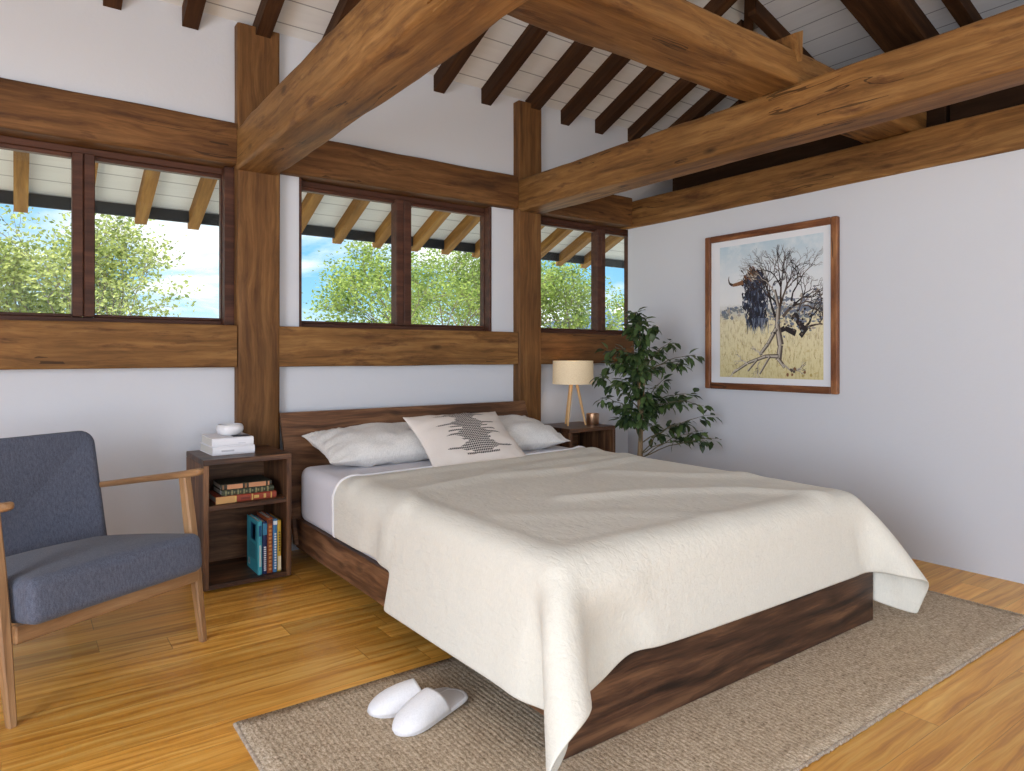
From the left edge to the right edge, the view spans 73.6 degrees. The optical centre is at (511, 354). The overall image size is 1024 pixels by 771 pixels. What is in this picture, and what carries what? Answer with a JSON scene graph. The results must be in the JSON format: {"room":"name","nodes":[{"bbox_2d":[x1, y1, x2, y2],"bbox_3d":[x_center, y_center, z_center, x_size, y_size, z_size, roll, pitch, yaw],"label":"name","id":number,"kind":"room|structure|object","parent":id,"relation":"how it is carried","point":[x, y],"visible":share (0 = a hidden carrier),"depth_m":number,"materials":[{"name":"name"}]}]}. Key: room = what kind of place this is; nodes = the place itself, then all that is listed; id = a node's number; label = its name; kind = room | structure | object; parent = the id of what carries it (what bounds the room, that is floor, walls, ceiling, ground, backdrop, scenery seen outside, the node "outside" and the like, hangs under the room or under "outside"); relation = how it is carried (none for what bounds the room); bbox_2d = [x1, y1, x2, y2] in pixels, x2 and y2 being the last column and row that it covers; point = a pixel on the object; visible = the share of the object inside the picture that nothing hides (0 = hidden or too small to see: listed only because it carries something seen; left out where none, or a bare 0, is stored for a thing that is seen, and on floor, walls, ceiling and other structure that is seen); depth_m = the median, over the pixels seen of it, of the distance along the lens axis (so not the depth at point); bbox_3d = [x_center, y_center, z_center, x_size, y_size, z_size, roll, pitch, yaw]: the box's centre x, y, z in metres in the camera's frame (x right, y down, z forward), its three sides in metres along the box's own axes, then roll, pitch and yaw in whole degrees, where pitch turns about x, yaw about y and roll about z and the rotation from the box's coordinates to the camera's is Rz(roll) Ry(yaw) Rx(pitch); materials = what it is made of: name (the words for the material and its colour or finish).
{"room":"bedroom","nodes":[
{"label":"bedroom","id":0,"kind":"room"},
{"bbox_2d":[0,0,671,550],"bbox_3d":[-1.160,-0.365,3.984,8.240,2.930,0.130,0,0,-36],"label":"wall","id":1,"kind":"structure","parent":0,"point":[140,421],"depth_m":3.57,"materials":[{"name":"grey paint"}]},
{"bbox_2d":[0,77,236,168],"bbox_3d":[-2.935,-1.118,2.637,3.545,0.228,0.171,0,0,-36],"label":"beam","id":2,"kind":"structure","parent":1,"relation":"attached to","point":[30,111],"depth_m":3.29,"materials":[{"name":"brown wood"}]},
{"bbox_2d":[0,135,236,369],"bbox_3d":[-2.939,-0.470,2.648,3.552,1.072,0.193,0,0,-36],"label":"window","id":3,"kind":"structure","parent":1,"relation":"in","point":[83,160],"depth_m":3.31,"materials":[{"name":"brown wood"}]},
{"bbox_2d":[234,22,279,448],"bbox_3d":[-1.383,-0.330,3.713,0.226,2.860,0.090,0,0,-36],"label":"post","id":4,"kind":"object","parent":1,"relation":"attached to","point":[256,195],"depth_m":3.67,"materials":[{"name":"brown wood"}]},
{"bbox_2d":[236,0,527,174],"bbox_3d":[0.536,-1.095,1.059,0.227,0.235,6.485,0,0,-36],"label":"tie beam","id":5,"kind":"structure","parent":4,"relation":"attached to","point":[380,48],"depth_m":2.45,"materials":[{"name":"brown wood"}]},
{"bbox_2d":[507,0,926,143],"bbox_3d":[-0.492,-1.317,1.921,6.660,0.226,0.318,0,0,-36],"label":"cross beam","id":6,"kind":"structure","parent":5,"relation":"on","point":[683,39],"depth_m":2.72,"materials":[{"name":"brown wood"}]},
{"bbox_2d":[279,178,517,366],"bbox_3d":[-0.671,-0.470,4.294,1.623,1.072,0.193,0,0,-36],"label":"window","id":7,"kind":"structure","parent":1,"relation":"in","point":[401,206],"depth_m":4.27,"materials":[{"name":"brown wood"}]},
{"bbox_2d":[280,140,517,209],"bbox_3d":[-0.664,-1.118,4.284,1.623,0.227,0.172,0,0,-36],"label":"beam","id":8,"kind":"structure","parent":1,"relation":"attached to","point":[334,163],"depth_m":4.19,"materials":[{"name":"brown wood"}]},
{"bbox_2d":[513,100,540,421],"bbox_3d":[0.104,-0.325,4.792,0.204,2.850,0.090,0,0,-36],"label":"post","id":9,"kind":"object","parent":1,"relation":"attached to","point":[526,119],"depth_m":4.75,"materials":[{"name":"brown wood"}]},
{"bbox_2d":[518,5,1023,213],"bbox_3d":[2.029,-1.099,2.142,0.204,0.221,6.485,0,0,-36],"label":"tie beam","id":10,"kind":"structure","parent":9,"relation":"attached to","point":[985,56],"depth_m":2.99,"materials":[{"name":"brown wood"}]},
{"bbox_2d":[541,194,631,228],"bbox_3d":[0.523,-1.118,5.146,0.909,0.226,0.168,0,0,-36],"label":"beam","id":11,"kind":"structure","parent":1,"relation":"attached to","point":[614,211],"depth_m":5.17,"materials":[{"name":"brown wood"}]},
{"bbox_2d":[541,217,633,363],"bbox_3d":[0.569,-0.470,5.194,1.039,1.072,0.193,0,0,-36],"label":"window","id":12,"kind":"structure","parent":1,"relation":"in","point":[598,233],"depth_m":5.23,"materials":[{"name":"brown wood"}]},
{"bbox_3d":[0.399,-1.339,6.186,0.078,0.790,1.604,0,0,-36],"label":"rafter","id":13,"kind":"object","parent":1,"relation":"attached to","visible":0},
{"bbox_2d":[0,190,623,267],"bbox_3d":[-1.445,-1.056,5.787,10.856,0.145,0.025,0,0,-36],"label":"fascia","id":14,"kind":"object","parent":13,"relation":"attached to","point":[6,197],"visible":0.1,"depth_m":5.05,"materials":[{"name":"black"}]},
{"bbox_2d":[0,549,1023,770],"bbox_3d":[0.822,1.160,1.252,8.400,0.120,6.861,0,0,-36],"label":"floor","id":15,"kind":"structure","parent":0,"point":[134,687],"depth_m":2.32,"materials":[{"name":"brown wood"}]},
{"bbox_2d":[0,431,206,728],"bbox_3d":[-1.678,0.708,2.492,0.862,0.784,0.718,0,0,26],"label":"armchair","id":16,"kind":"object","parent":15,"relation":"on","point":[60,567],"visible":1,"depth_m":2.49,"materials":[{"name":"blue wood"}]},
{"bbox_2d":[0,431,106,556],"bbox_3d":[-1.910,0.589,2.604,0.205,0.546,0.665,0,0,26],"label":"cushion","id":17,"kind":"object","parent":16,"relation":"on","point":[52,480],"depth_m":2.70,"materials":[{"name":"grey fabric"}]},
{"bbox_2d":[5,533,201,624],"bbox_3d":[-1.571,0.776,2.441,0.625,0.220,0.616,0,0,26],"label":"seat cushion","id":18,"kind":"object","parent":16,"relation":"on","point":[51,578],"depth_m":2.30,"materials":[{"name":"grey fabric"}]},
{"bbox_2d":[186,445,290,591],"bbox_3d":[-1.368,0.793,3.419,0.405,0.614,0.392,0,0,-36],"label":"nightstand","id":19,"kind":"object","parent":15,"relation":"on","point":[221,528],"visible":0.58,"depth_m":3.39,"materials":[{"name":"brown wood"}]},
{"bbox_2d":[200,442,254,455],"bbox_3d":[-1.435,0.466,3.442,0.198,0.040,0.256,0,0,-38],"label":"book","id":20,"kind":"object","parent":19,"relation":"on","point":[228,450],"visible":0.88,"depth_m":3.35,"materials":[{"name":"white paper"}]},
{"bbox_2d":[201,433,253,446],"bbox_3d":[-1.435,0.424,3.442,0.194,0.041,0.251,0,0,-36],"label":"book","id":21,"kind":"object","parent":20,"relation":"on","point":[212,440],"visible":0.91,"depth_m":3.36,"materials":[{"name":"white paper"}]},
{"bbox_2d":[216,423,243,435],"bbox_3d":[-1.425,0.376,3.454,0.130,0.055,0.130,0,0,-36],"label":"ceramic bowl","id":22,"kind":"object","parent":21,"relation":"on","point":[225,429],"visible":1,"depth_m":3.41,"materials":[{"name":"white ceramic"}]},
{"bbox_2d":[209,490,276,504],"bbox_3d":[-1.327,0.683,3.357,0.280,0.033,0.196,0,0,-36],"label":"book","id":23,"kind":"object","parent":19,"relation":"on","point":[214,497],"visible":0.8,"depth_m":3.27,"materials":[{"name":"red paper"}]},
{"bbox_2d":[213,485,273,495],"bbox_3d":[-1.321,0.653,3.362,0.242,0.026,0.181,0,0,-37],"label":"book","id":24,"kind":"object","parent":23,"relation":"on","point":[269,487],"visible":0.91,"depth_m":3.29,"materials":[{"name":"green paper"}]},
{"bbox_2d":[213,475,271,490],"bbox_3d":[-1.326,0.626,3.361,0.235,0.027,0.181,0,0,-35],"label":"book","id":25,"kind":"object","parent":24,"relation":"on","point":[255,480],"visible":1,"depth_m":3.31,"materials":[{"name":"black paper"}]},
{"bbox_2d":[209,492,285,511],"bbox_3d":[-1.365,0.712,3.415,0.357,0.024,0.378,0,0,-36],"label":"shelf","id":26,"kind":"object","parent":19,"relation":"attached to","point":[280,497],"depth_m":3.27,"materials":[{"name":"brown wood"}]},
{"bbox_2d":[247,514,261,574],"bbox_3d":[-1.277,0.936,3.393,0.021,0.258,0.196,0,0,-36],"label":"book","id":27,"kind":"object","parent":19,"relation":"on","point":[254,525],"visible":1,"depth_m":3.36,"materials":[{"name":"teal paper"}]},
{"bbox_2d":[255,515,266,573],"bbox_3d":[-1.257,0.940,3.405,0.022,0.252,0.186,0,0,-36],"label":"book","id":28,"kind":"object","parent":19,"relation":"on","point":[264,523],"visible":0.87,"depth_m":3.33,"materials":[{"name":"blue paper"}]},
{"bbox_2d":[257,511,272,572],"bbox_3d":[-1.236,0.931,3.420,0.026,0.268,0.186,0,0,-36],"label":"book","id":29,"kind":"object","parent":19,"relation":"on","point":[263,515],"visible":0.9,"depth_m":3.35,"materials":[{"name":"brown paper"}]},
{"bbox_2d":[266,512,276,571],"bbox_3d":[-1.216,0.936,3.434,0.021,0.258,0.186,0,0,-36],"label":"book","id":30,"kind":"object","parent":19,"relation":"on","point":[274,518],"visible":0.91,"depth_m":3.36,"materials":[{"name":"blue paper"}]},
{"bbox_2d":[270,514,280,570],"bbox_3d":[-1.200,0.941,3.446,0.018,0.250,0.186,0,0,-36],"label":"book","id":31,"kind":"object","parent":19,"relation":"on","point":[278,520],"visible":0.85,"depth_m":3.37,"materials":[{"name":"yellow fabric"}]},
{"bbox_2d":[279,401,872,759],"bbox_3d":[0.106,0.708,3.275,1.692,0.785,2.366,0,0,-36],"label":"platform bed","id":32,"kind":"object","parent":15,"relation":"on","point":[646,685],"visible":0.23,"depth_m":2.45,"materials":[{"name":"brown wood"}]},
{"bbox_2d":[301,445,567,560],"bbox_3d":[0.171,0.721,3.196,1.646,0.286,2.098,0,0,-36],"label":"mattress","id":33,"kind":"object","parent":32,"relation":"on","point":[318,483],"visible":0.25,"depth_m":3.40,"materials":[{"name":"fabric"}]},
{"bbox_2d":[302,422,428,466],"bbox_3d":[-0.701,0.479,3.717,0.760,0.214,0.388,0,0,-37],"label":"bed pillow","id":34,"kind":"object","parent":33,"relation":"on","point":[368,444],"visible":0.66,"depth_m":3.56,"materials":[{"name":"fabric"}]},
{"bbox_2d":[403,412,525,466],"bbox_3d":[-0.245,0.457,3.744,0.620,0.261,0.323,0,0,-38],"label":"cushion","id":35,"kind":"object","parent":33,"relation":"on","point":[462,438],"visible":0.8,"depth_m":3.66,"materials":[{"name":"fabric"}]},
{"bbox_2d":[498,415,569,450],"bbox_3d":[-0.042,0.484,4.170,0.720,0.222,0.388,0,0,-35],"label":"bed pillow","id":36,"kind":"object","parent":33,"relation":"on","point":[530,434],"visible":0.55,"depth_m":4.12,"materials":[{"name":"fabric"}]},
{"bbox_2d":[331,446,928,770],"bbox_3d":[0.337,0.802,2.861,1.991,0.524,1.905,0,0,-40],"label":"blanket","id":37,"kind":"object","parent":33,"relation":"on","point":[539,573],"visible":1,"depth_m":2.32,"materials":[{"name":"fabric"}]},
{"bbox_2d":[544,421,614,452],"bbox_3d":[0.437,0.793,4.741,0.415,0.614,0.372,0,0,-36],"label":"nightstand","id":38,"kind":"object","parent":15,"relation":"on","point":[601,436],"visible":0.12,"depth_m":4.74,"materials":[{"name":"brown wood"}]},
{"bbox_2d":[552,361,593,425],"bbox_3d":[0.424,0.263,4.755,0.285,0.446,0.285,0,0,-36],"label":"table lamp","id":39,"kind":"object","parent":38,"relation":"on","point":[570,373],"visible":0.99,"depth_m":4.64,"materials":[{"name":"fabric"}]},
{"bbox_2d":[586,413,598,423],"bbox_3d":[0.568,0.449,4.823,0.092,0.074,0.092,0,0,-36],"label":"candle holder","id":40,"kind":"object","parent":38,"relation":"on","point":[591,418],"visible":0.99,"depth_m":4.79,"materials":[{"name":"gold metal"}]},
{"bbox_2d":[233,590,1023,770],"bbox_3d":[0.676,1.094,2.429,2.908,0.012,1.116,0,0,-36],"label":"area rug","id":41,"kind":"object","parent":15,"relation":"on","point":[788,714],"visible":0.66,"depth_m":2.05,"materials":[{"name":"fabric"}]},
{"bbox_2d":[367,678,449,718],"bbox_3d":[-0.307,1.051,2.128,0.287,0.076,0.108,0,0,-25],"label":"slipper","id":42,"kind":"object","parent":41,"relation":"on","point":[388,702],"visible":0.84,"depth_m":2.07,"materials":[{"name":"fabric"}]},
{"bbox_2d":[392,687,467,736],"bbox_3d":[-0.245,1.048,2.062,0.108,0.081,0.287,0,0,37],"label":"slipper","id":43,"kind":"object","parent":41,"relation":"on","point":[428,707],"visible":1,"depth_m":2.00,"materials":[{"name":"fabric"}]},
{"bbox_2d":[590,307,722,456],"bbox_3d":[0.963,0.397,4.434,0.929,1.406,0.448,0,0,-10],"label":"fig tree","id":44,"kind":"object","parent":15,"relation":"on","point":[639,371],"visible":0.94,"depth_m":4.42,"materials":[{"name":"green plant"}]},
{"bbox_2d":[0,0,1023,260],"bbox_3d":[1.627,-2.220,1.551,10.856,2.305,10.440,0,0,-36],"label":"ceiling","id":45,"kind":"structure","parent":0,"point":[308,20],"depth_m":4.55,"materials":[{"name":"white wood"}]},
{"bbox_2d":[13,151,28,212],"bbox_3d":[-2.781,-1.339,3.879,0.078,0.790,1.604,0,0,-36],"label":"rafter","id":46,"kind":"object","parent":45,"relation":"attached to","point":[20,159],"visible":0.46,"depth_m":4.27,"materials":[{"name":"brown wood"}]},
{"bbox_2d":[95,163,98,183],"bbox_3d":[-2.495,-1.339,4.087,0.078,0.790,1.604,0,0,-36],"label":"rafter","id":47,"kind":"object","parent":45,"relation":"attached to","point":[96,164],"depth_m":4.33,"materials":[{"name":"brown wood"}]},
{"bbox_2d":[103,0,122,9],"bbox_3d":[-0.923,-2.491,1.919,0.078,1.618,3.531,0,0,-36],"label":"rafter","id":48,"kind":"object","parent":45,"relation":"attached to","point":[116,4],"depth_m":3.31,"materials":[{"name":"brown wood"}]},
{"bbox_2d":[135,170,160,224],"bbox_3d":[-2.212,-1.339,4.292,0.078,0.790,1.604,0,0,-36],"label":"rafter","id":49,"kind":"object","parent":45,"relation":"attached to","point":[149,181],"visible":0.36,"depth_m":4.68,"materials":[{"name":"brown wood"}]},
{"bbox_2d":[182,0,205,29],"bbox_3d":[-0.659,-2.477,2.151,0.078,1.590,3.465,0,0,-36],"label":"rafter","id":50,"kind":"object","parent":45,"relation":"attached to","point":[192,10],"depth_m":3.47,"materials":[{"name":"brown wood"}]},
{"bbox_2d":[187,177,216,229],"bbox_3d":[-1.929,-1.339,4.498,0.078,0.790,1.604,0,0,-36],"label":"rafter","id":51,"kind":"object","parent":45,"relation":"attached to","point":[205,188],"visible":0.36,"depth_m":4.89,"materials":[{"name":"brown wood"}]},
{"bbox_2d":[252,0,284,37],"bbox_3d":[-0.452,-2.421,2.462,0.078,1.478,3.205,0,0,-36],"label":"rafter","id":52,"kind":"object","parent":45,"relation":"attached to","point":[268,12],"depth_m":3.60,"materials":[{"name":"brown wood"}]},
{"bbox_2d":[302,193,323,231],"bbox_3d":[-1.317,-1.339,4.941,0.078,0.790,1.604,0,0,-36],"label":"rafter","id":53,"kind":"object","parent":45,"relation":"attached to","point":[311,201],"depth_m":5.24,"materials":[{"name":"brown wood"}]},
{"bbox_2d":[322,0,360,38],"bbox_3d":[-0.230,-2.360,2.796,0.078,1.358,2.926,0,0,-36],"label":"rafter","id":54,"kind":"object","parent":45,"relation":"attached to","point":[343,7],"depth_m":3.70,"materials":[{"name":"brown wood"}]},
{"bbox_2d":[332,199,369,243],"bbox_3d":[-1.018,-1.339,5.158,0.078,0.790,1.604,0,0,-36],"label":"rafter","id":55,"kind":"object","parent":45,"relation":"attached to","point":[356,208],"visible":0.36,"depth_m":5.55,"materials":[{"name":"brown wood"}]},
{"bbox_2d":[372,207,411,247],"bbox_3d":[-0.722,-1.339,5.373,0.078,0.790,1.604,0,0,-36],"label":"rafter","id":56,"kind":"object","parent":45,"relation":"attached to","point":[383,232],"visible":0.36,"depth_m":5.87,"materials":[{"name":"brown wood"}]},
{"bbox_2d":[411,211,450,251],"bbox_3d":[-0.423,-1.339,5.590,0.078,0.790,1.604,0,0,-36],"label":"rafter","id":57,"kind":"object","parent":45,"relation":"attached to","point":[436,218],"visible":0.21,"depth_m":5.98,"materials":[{"name":"brown wood"}]},
{"bbox_2d":[441,215,479,254],"bbox_3d":[-0.160,-1.339,5.781,0.078,0.790,1.604,0,0,-36],"label":"rafter","id":58,"kind":"object","parent":45,"relation":"attached to","point":[468,223],"visible":0.36,"depth_m":6.17,"materials":[{"name":"brown wood"}]},
{"bbox_2d":[434,30,487,93],"bbox_3d":[0.213,-2.240,3.462,0.078,1.118,2.368,0,0,-36],"label":"rafter","id":59,"kind":"object","parent":45,"relation":"attached to","point":[448,70],"depth_m":4.25,"materials":[{"name":"brown wood"}]},
{"bbox_2d":[472,239,479,257],"bbox_3d":[0.115,-1.339,5.980,0.078,0.790,1.604,0,0,-36],"label":"rafter","id":60,"kind":"object","parent":45,"relation":"attached to","point":[476,254],"visible":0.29,"depth_m":6.55,"materials":[{"name":"brown wood"}]},
{"bbox_2d":[481,24,548,105],"bbox_3d":[0.428,-2.182,3.786,0.078,1.001,2.096,0,0,-36],"label":"rafter","id":61,"kind":"object","parent":45,"relation":"attached to","point":[531,36],"depth_m":4.34,"materials":[{"name":"brown wood"}]},
{"bbox_2d":[541,228,572,257],"bbox_3d":[0.682,-1.339,6.391,0.078,0.790,1.604,0,0,-36],"label":"rafter","id":62,"kind":"object","parent":45,"relation":"attached to","point":[559,234],"depth_m":6.73,"materials":[{"name":"brown wood"}]},
{"bbox_2d":[525,41,593,109],"bbox_3d":[0.647,-2.123,4.115,0.078,0.883,1.821,0,0,-36],"label":"rafter","id":63,"kind":"object","parent":45,"relation":"attached to","point":[575,54],"depth_m":4.54,"materials":[{"name":"brown wood"}]},
{"bbox_2d":[556,232,590,265],"bbox_3d":[0.965,-1.339,6.597,0.078,0.790,1.604,0,0,-36],"label":"rafter","id":64,"kind":"object","parent":45,"relation":"attached to","point":[584,239],"visible":0.29,"depth_m":7.01,"materials":[{"name":"brown wood"}]},
{"bbox_2d":[561,53,630,125],"bbox_3d":[0.839,-2.071,4.404,0.078,0.779,1.579,0,0,-36],"label":"rafter","id":65,"kind":"object","parent":45,"relation":"attached to","point":[614,63],"depth_m":4.75,"materials":[{"name":"brown wood"}]},
{"bbox_2d":[581,228,625,268],"bbox_3d":[1.248,-1.339,6.802,0.078,0.790,1.604,0,0,-36],"label":"rafter","id":66,"kind":"object","parent":45,"relation":"attached to","point":[610,241],"visible":0.29,"depth_m":7.11,"materials":[{"name":"brown wood"}]},
{"bbox_2d":[595,0,736,134],"bbox_3d":[1.040,-2.016,4.705,0.078,0.670,1.326,0,0,-36],"label":"rafter","id":67,"kind":"object","parent":45,"relation":"attached to","point":[648,76],"depth_m":4.90,"materials":[{"name":"brown wood"}]},
{"bbox_2d":[628,19,743,140],"bbox_3d":[1.247,-1.960,5.016,0.078,0.558,1.065,0,0,-36],"label":"rafter","id":68,"kind":"object","parent":45,"relation":"attached to","point":[681,88],"depth_m":5.15,"materials":[{"name":"brown wood"}]},
{"bbox_2d":[668,89,726,127],"bbox_3d":[1.454,-1.904,5.327,0.078,0.446,0.805,0,0,-36],"label":"rafter","id":69,"kind":"object","parent":45,"relation":"attached to","point":[706,103],"depth_m":5.27,"materials":[{"name":"brown wood"}]},
{"bbox_2d":[729,100,740,107],"bbox_3d":[1.661,-1.848,5.638,0.078,0.334,0.544,0,0,-36],"label":"rafter","id":70,"kind":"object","parent":45,"relation":"attached to","point":[738,102],"depth_m":5.41,"materials":[{"name":"brown wood"}]},
{"bbox_2d":[741,0,754,103],"bbox_3d":[1.229,-2.516,3.450,0.060,1.593,5.931,0,0,17],"label":"rafter","id":71,"kind":"object","parent":45,"relation":"attached to","point":[748,4],"depth_m":4.44,"materials":[{"name":"brown wood"}]},
{"bbox_2d":[748,0,813,58],"bbox_3d":[2.179,-1.992,4.867,1.557,0.593,0.060,0,0,-36],"label":"rafter","id":72,"kind":"object","parent":45,"relation":"attached to","point":[760,15],"visible":0.23,"depth_m":4.48,"materials":[{"name":"brown wood"}]},
{"bbox_2d":[840,0,938,52],"bbox_3d":[2.207,-2.102,4.096,2.417,0.923,0.240,0,0,-36],"label":"rafter","id":73,"kind":"object","parent":45,"relation":"attached to","point":[892,24],"visible":0.29,"depth_m":4.13,"materials":[{"name":"brown wood"}]},
{"bbox_2d":[941,0,982,26],"bbox_3d":[2.220,-2.198,3.711,2.847,1.006,0.075,0,0,-36],"label":"rafter","id":74,"kind":"object","parent":45,"relation":"attached to","point":[964,12],"depth_m":4.00,"materials":[{"name":"brown wood"}]},
{"bbox_2d":[628,149,1023,583],"bbox_3d":[2.887,0.052,2.799,0.120,2.095,6.541,0,0,-36],"label":"wall","id":75,"kind":"structure","parent":0,"point":[924,426],"depth_m":3.73,"materials":[{"name":"grey paint"}]},
{"bbox_2d":[705,216,839,393],"bbox_3d":[1.634,-0.292,4.391,0.035,1.046,0.950,0,0,-36],"label":"framed picture","id":76,"kind":"object","parent":75,"relation":"attached to","point":[772,294],"visible":1,"depth_m":4.35,"materials":[{"name":"brown wood"}]},
{"bbox_2d":[720,232,822,379],"bbox_3d":[1.642,-0.292,4.386,0.001,0.882,0.742,0,0,-36],"label":"print","id":77,"kind":"object","parent":76,"relation":"attached to","point":[771,288],"depth_m":4.36,"materials":[{"name":"paper"}]},
{"bbox_2d":[625,104,1023,229],"bbox_3d":[2.880,-1.098,2.800,0.155,0.217,6.551,0,0,-36],"label":"beam","id":78,"kind":"structure","parent":75,"relation":"on","point":[999,131],"depth_m":3.94,"materials":[{"name":"brown wood"}]},
{"bbox_2d":[672,105,949,190],"bbox_3d":[1.811,-1.310,4.495,0.050,0.620,1.910,0,0,-36],"label":"panelling","id":79,"kind":"object","parent":78,"relation":"attached to","point":[941,115],"visible":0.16,"depth_m":4.51,"materials":[{"name":"brown wood"}]},
{"bbox_2d":[950,84,1023,121],"bbox_3d":[3.616,-1.310,2.006,0.050,0.620,4.200,0,0,-36],"label":"panelling","id":80,"kind":"object","parent":78,"relation":"attached to","point":[1013,96],"visible":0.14,"depth_m":3.54,"materials":[{"name":"brown wood"}]},
{"label":"outside","id":81,"kind":"structure","parent":0,"visible":0},
{"label":"ground","id":82,"kind":"structure","parent":81,"visible":0},
{"bbox_2d":[0,220,69,313],"bbox_3d":[-7.481,-0.065,8.455,3.981,3.549,4.271,0,0,2],"label":"tree","id":83,"kind":"object","parent":82,"relation":"on","point":[49,310],"visible":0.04,"depth_m":9.08,"materials":[{"name":"green plant"}]},
{"bbox_2d":[0,205,204,316],"bbox_3d":[-6.034,-0.349,9.544,4.277,4.116,3.284,0,0,4],"label":"tree","id":84,"kind":"object","parent":82,"relation":"on","point":[109,293],"visible":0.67,"depth_m":9.18,"materials":[{"name":"green plant"}]},
{"bbox_2d":[304,302,375,322],"bbox_3d":[-2.856,0.453,10.776,3.468,2.510,3.164,0,0,-31],"label":"tree","id":85,"kind":"object","parent":82,"relation":"on","point":[337,315],"visible":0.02,"depth_m":10.71,"materials":[{"name":"green plant"}]},
{"bbox_2d":[302,240,590,328],"bbox_3d":[-1.149,-0.338,12.154,4.078,4.103,6.054,0,0,42],"label":"tree","id":86,"kind":"object","parent":82,"relation":"on","point":[344,281],"visible":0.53,"depth_m":11.16,"materials":[{"name":"green plant"}]},
{"bbox_2d":[365,257,622,329],"bbox_3d":[-0.557,-0.249,14.279,5.550,3.923,4.649,0,0,-10],"label":"tree","id":87,"kind":"object","parent":82,"relation":"on","point":[416,319],"visible":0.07,"depth_m":14.62,"materials":[{"name":"green plant"}]},
{"bbox_2d":[474,260,623,329],"bbox_3d":[1.622,-0.227,13.458,4.814,3.874,3.422,0,0,-20],"label":"tree","id":88,"kind":"object","parent":82,"relation":"on","point":[576,277],"visible":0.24,"depth_m":12.92,"materials":[{"name":"green plant"}]},
{"bbox_2d":[541,301,623,329],"bbox_3d":[77.750,-14.694,274.087,172.440,32.789,188.235,0,0,-36],"label":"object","id":89,"kind":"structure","parent":82,"relation":"on","point":[552,301],"depth_m":309.16,"materials":[{"name":"green plant"}]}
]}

